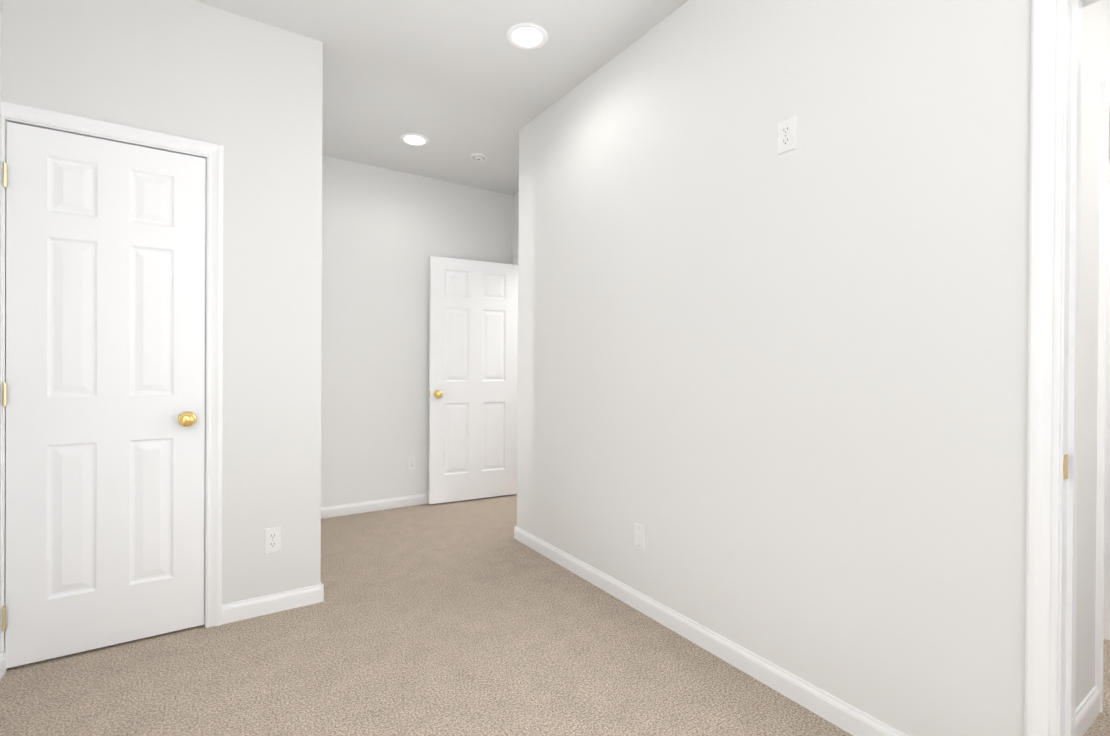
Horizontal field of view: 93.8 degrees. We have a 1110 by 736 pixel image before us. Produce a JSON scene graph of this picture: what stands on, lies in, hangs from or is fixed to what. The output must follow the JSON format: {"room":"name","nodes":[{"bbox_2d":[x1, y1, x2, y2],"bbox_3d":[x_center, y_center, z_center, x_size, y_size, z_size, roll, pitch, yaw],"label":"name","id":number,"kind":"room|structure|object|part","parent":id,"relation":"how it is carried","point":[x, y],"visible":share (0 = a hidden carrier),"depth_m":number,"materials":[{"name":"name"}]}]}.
{"room":"empty bedroom","nodes":[
{"label":"empty bedroom","id":0,"kind":"room"},
{"bbox_2d":[0,0,2,651],"bbox_3d":[-0.701,-0.209,-0.233,0.120,2.710,5.110,0,0,-33],"label":"wall","id":1,"kind":"structure","parent":0,"point":[1,50],"depth_m":1.91,"materials":[{"name":"paint"}]},
{"bbox_2d":[0,650,6,680],"bbox_3d":[-0.648,1.105,-0.200,0.013,0.083,5.090,0,0,-33],"label":"baseboard","id":2,"kind":"structure","parent":1,"relation":"attached to","point":[3,657],"depth_m":1.90,"materials":[{"name":"white paint"}]},
{"bbox_2d":[3,0,322,604],"bbox_3d":[-1.625,-0.224,2.265,1.102,2.710,0.120,0,0,-33],"label":"wall","id":3,"kind":"structure","parent":0,"point":[246,92],"depth_m":2.35,"materials":[{"name":"paint"}]},
{"bbox_2d":[2,121,205,667],"bbox_3d":[-1.793,0.103,2.107,0.621,2.030,0.167,0,0,-33],"label":"closet door","id":4,"kind":"structure","parent":3,"relation":"in","point":[103,393],"depth_m":2.07,"materials":[{"name":"white paint"}]},
{"bbox_3d":[-2.043,0.107,1.932,0.012,1.728,0.042,0,0,-33],"label":"frame","id":5,"kind":"part","parent":4,"relation":"part of","materials":[{"name":"white wood"}]},
{"bbox_3d":[-1.587,0.219,2.243,0.066,0.066,0.167,0,0,-33],"label":"knob","id":6,"kind":"part","parent":4,"relation":"part of","materials":[{"name":"gold metal"}]},
{"bbox_2d":[1,101,223,668],"bbox_3d":[-1.809,0.074,2.137,0.742,2.112,0.137,0,0,-33],"label":"trim","id":7,"kind":"structure","parent":3,"relation":"attached to","point":[212,154],"depth_m":2.26,"materials":[{"name":"white paint"}]},
{"bbox_2d":[222,585,315,623],"bbox_3d":[-1.309,1.091,2.404,0.393,0.083,0.013,0,0,-33],"label":"baseboard","id":8,"kind":"structure","parent":3,"relation":"attached to","point":[277,602],"depth_m":2.39,"materials":[{"name":"white paint"}]},
{"bbox_2d":[264,526,280,553],"bbox_3d":[-1.307,0.797,2.406,0.070,0.115,0.007,0,0,-33],"label":"electrical outlet","id":9,"kind":"object","parent":3,"relation":"attached to","point":[272,539],"visible":1,"depth_m":2.40,"materials":[{"name":"white plastic"}]},
{"bbox_2d":[316,581,323,602],"bbox_3d":[-1.529,1.087,3.127,0.013,0.083,1.463,0,0,-33],"label":"baseboard","id":10,"kind":"structure","parent":3,"relation":"attached to","point":[319,588],"depth_m":2.51,"materials":[{"name":"white paint"}]},
{"bbox_2d":[321,155,511,506],"bbox_3d":[-1.073,-0.229,4.386,4.570,2.710,0.120,0,0,-33],"label":"wall","id":11,"kind":"structure","parent":0,"point":[387,234],"depth_m":4.12,"materials":[{"name":"paint"}]},
{"bbox_2d":[321,493,427,518],"bbox_3d":[-1.174,1.085,4.250,1.840,0.083,0.013,0,0,-33],"label":"baseboard","id":12,"kind":"structure","parent":11,"relation":"attached to","point":[396,502],"depth_m":4.08,"materials":[{"name":"white paint"}]},
{"bbox_2d":[407,456,415,470],"bbox_3d":[-1.174,0.781,4.252,0.070,0.115,0.007,0,0,-33],"label":"electrical outlet","id":13,"kind":"object","parent":11,"relation":"attached to","point":[411,462],"visible":1,"depth_m":4.25,"materials":[{"name":"white plastic"}]},
{"bbox_2d":[194,0,688,194],"bbox_3d":[0.280,-1.617,2.225,4.450,0.100,8.400,0,0,-33],"label":"ceiling","id":14,"kind":"structure","parent":0,"point":[457,83],"depth_m":2.72,"materials":[{"name":"paint"}]},
{"bbox_2d":[400,133,428,145],"bbox_3d":[-0.972,-1.577,3.593,0.196,0.008,0.196,0,0,-33],"label":"recessed light","id":15,"kind":"object","parent":14,"relation":"in","point":[412,139],"visible":1,"depth_m":3.58,"materials":[{"name":"white paint"}]},
{"bbox_2d":[470,153,486,160],"bbox_3d":[-0.568,-1.567,3.870,0.128,0.024,0.128,0,0,-33],"label":"smoke detector","id":16,"kind":"object","parent":14,"relation":"attached to","point":[478,156],"visible":1,"depth_m":3.84,"materials":[{"name":"white plastic"}]},
{"bbox_2d":[507,23,547,48],"bbox_3d":[-0.131,-1.567,2.458,0.196,0.008,0.196,0,0,-33],"label":"recessed light","id":17,"kind":"object","parent":14,"relation":"in","point":[527,35],"visible":1,"depth_m":2.45,"materials":[{"name":"white paint"}]},
{"bbox_2d":[428,256,517,503],"bbox_3d":[-0.696,0.101,4.464,0.789,2.030,0.168,0,0,-33],"label":"door","id":18,"kind":"structure","parent":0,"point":[473,350],"depth_m":4.41,"materials":[{"name":"white paint"}]},
{"bbox_3d":[-0.973,0.215,4.282,0.070,0.066,0.168,0,0,-33],"label":"knob","id":19,"kind":"part","parent":18,"relation":"part of","materials":[{"name":"gold metal"}]},
{"bbox_2d":[512,192,518,264],"bbox_3d":[-0.027,-0.222,4.296,0.120,2.710,1.180,0,0,-33],"label":"wall","id":20,"kind":"structure","parent":0,"point":[515,213],"depth_m":4.70,"materials":[{"name":"paint"}]},
{"bbox_2d":[514,258,517,401],"bbox_3d":[-0.065,0.076,4.352,0.154,2.112,0.924,0,0,-33],"label":"trim","id":21,"kind":"structure","parent":20,"relation":"attached to","point":[516,261],"depth_m":4.66,"materials":[{"name":"white paint"}]},
{"bbox_2d":[0,494,1109,735],"bbox_3d":[0.263,1.192,2.236,4.450,0.100,8.400,0,0,-33],"label":"floor","id":22,"kind":"structure","parent":0,"point":[464,618],"depth_m":1.98,"materials":[{"name":"carpet"}]},
{"bbox_2d":[517,0,1030,735],"bbox_3d":[0.526,-0.211,2.380,0.120,2.710,2.631,0,0,-33],"label":"wall","id":23,"kind":"structure","parent":0,"point":[773,402],"depth_m":1.77,"materials":[{"name":"paint"}]},
{"bbox_2d":[634,523,644,550],"bbox_3d":[0.397,0.797,2.453,0.008,0.115,0.070,0,0,-33],"label":"blank wall plate","id":24,"kind":"object","parent":23,"relation":"attached to","point":[639,536],"visible":1,"depth_m":2.44,"materials":[{"name":"white plastic"}]},
{"bbox_2d":[514,526,906,735],"bbox_3d":[0.447,1.102,2.372,0.013,0.083,2.601,0,0,-33],"label":"baseboard","id":25,"kind":"structure","parent":23,"relation":"attached to","point":[846,717],"depth_m":2.01,"materials":[{"name":"white paint"}]},
{"bbox_2d":[778,116,795,154],"bbox_3d":[0.814,-0.818,1.829,0.007,0.115,0.070,0,0,-33],"label":"outlet","id":26,"kind":"object","parent":23,"relation":"attached to","point":[786,136],"visible":1,"depth_m":1.82,"materials":[{"name":"white plastic"}]},
{"bbox_2d":[1075,0,1109,709],"bbox_3d":[1.958,-0.201,1.903,1.750,2.710,0.120,0,0,-33],"label":"wall","id":27,"kind":"structure","parent":0,"point":[1095,44],"depth_m":1.68,"materials":[{"name":"paint"}]},
{"bbox_2d":[1075,686,1099,735],"bbox_3d":[1.543,1.111,1.552,0.678,0.083,0.028,0,0,-33],"label":"baseboard","id":28,"kind":"structure","parent":27,"relation":"attached to","point":[1088,710],"depth_m":1.66,"materials":[{"name":"white paint"}]},
{"bbox_2d":[1095,81,1109,711],"bbox_3d":[2.111,0.099,1.996,0.754,2.112,0.137,0,0,-33],"label":"trim","id":29,"kind":"structure","parent":27,"relation":"attached to","point":[1102,618],"depth_m":1.74,"materials":[{"name":"white paint"}]},
{"bbox_3d":[2.003,-0.194,0.132,0.120,2.710,2.749,0,0,-33],"label":"wall","id":30,"kind":"structure","parent":0,"visible":0},
{"bbox_2d":[1024,0,1099,735],"bbox_3d":[1.477,0.099,0.931,0.154,2.112,0.924,0,0,-33],"label":"trim","id":31,"kind":"structure","parent":30,"relation":"attached to","point":[1053,331],"depth_m":1.25,"materials":[{"name":"white paint"}]},
{"bbox_2d":[1063,454,1067,479],"bbox_3d":[1.223,0.237,1.244,0.032,0.060,0.002,0,0,-33],"label":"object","id":32,"kind":"structure","parent":31,"relation":"attached to","point":[1065,467],"depth_m":1.24,"materials":[{"name":"gold metal"}]}
]}

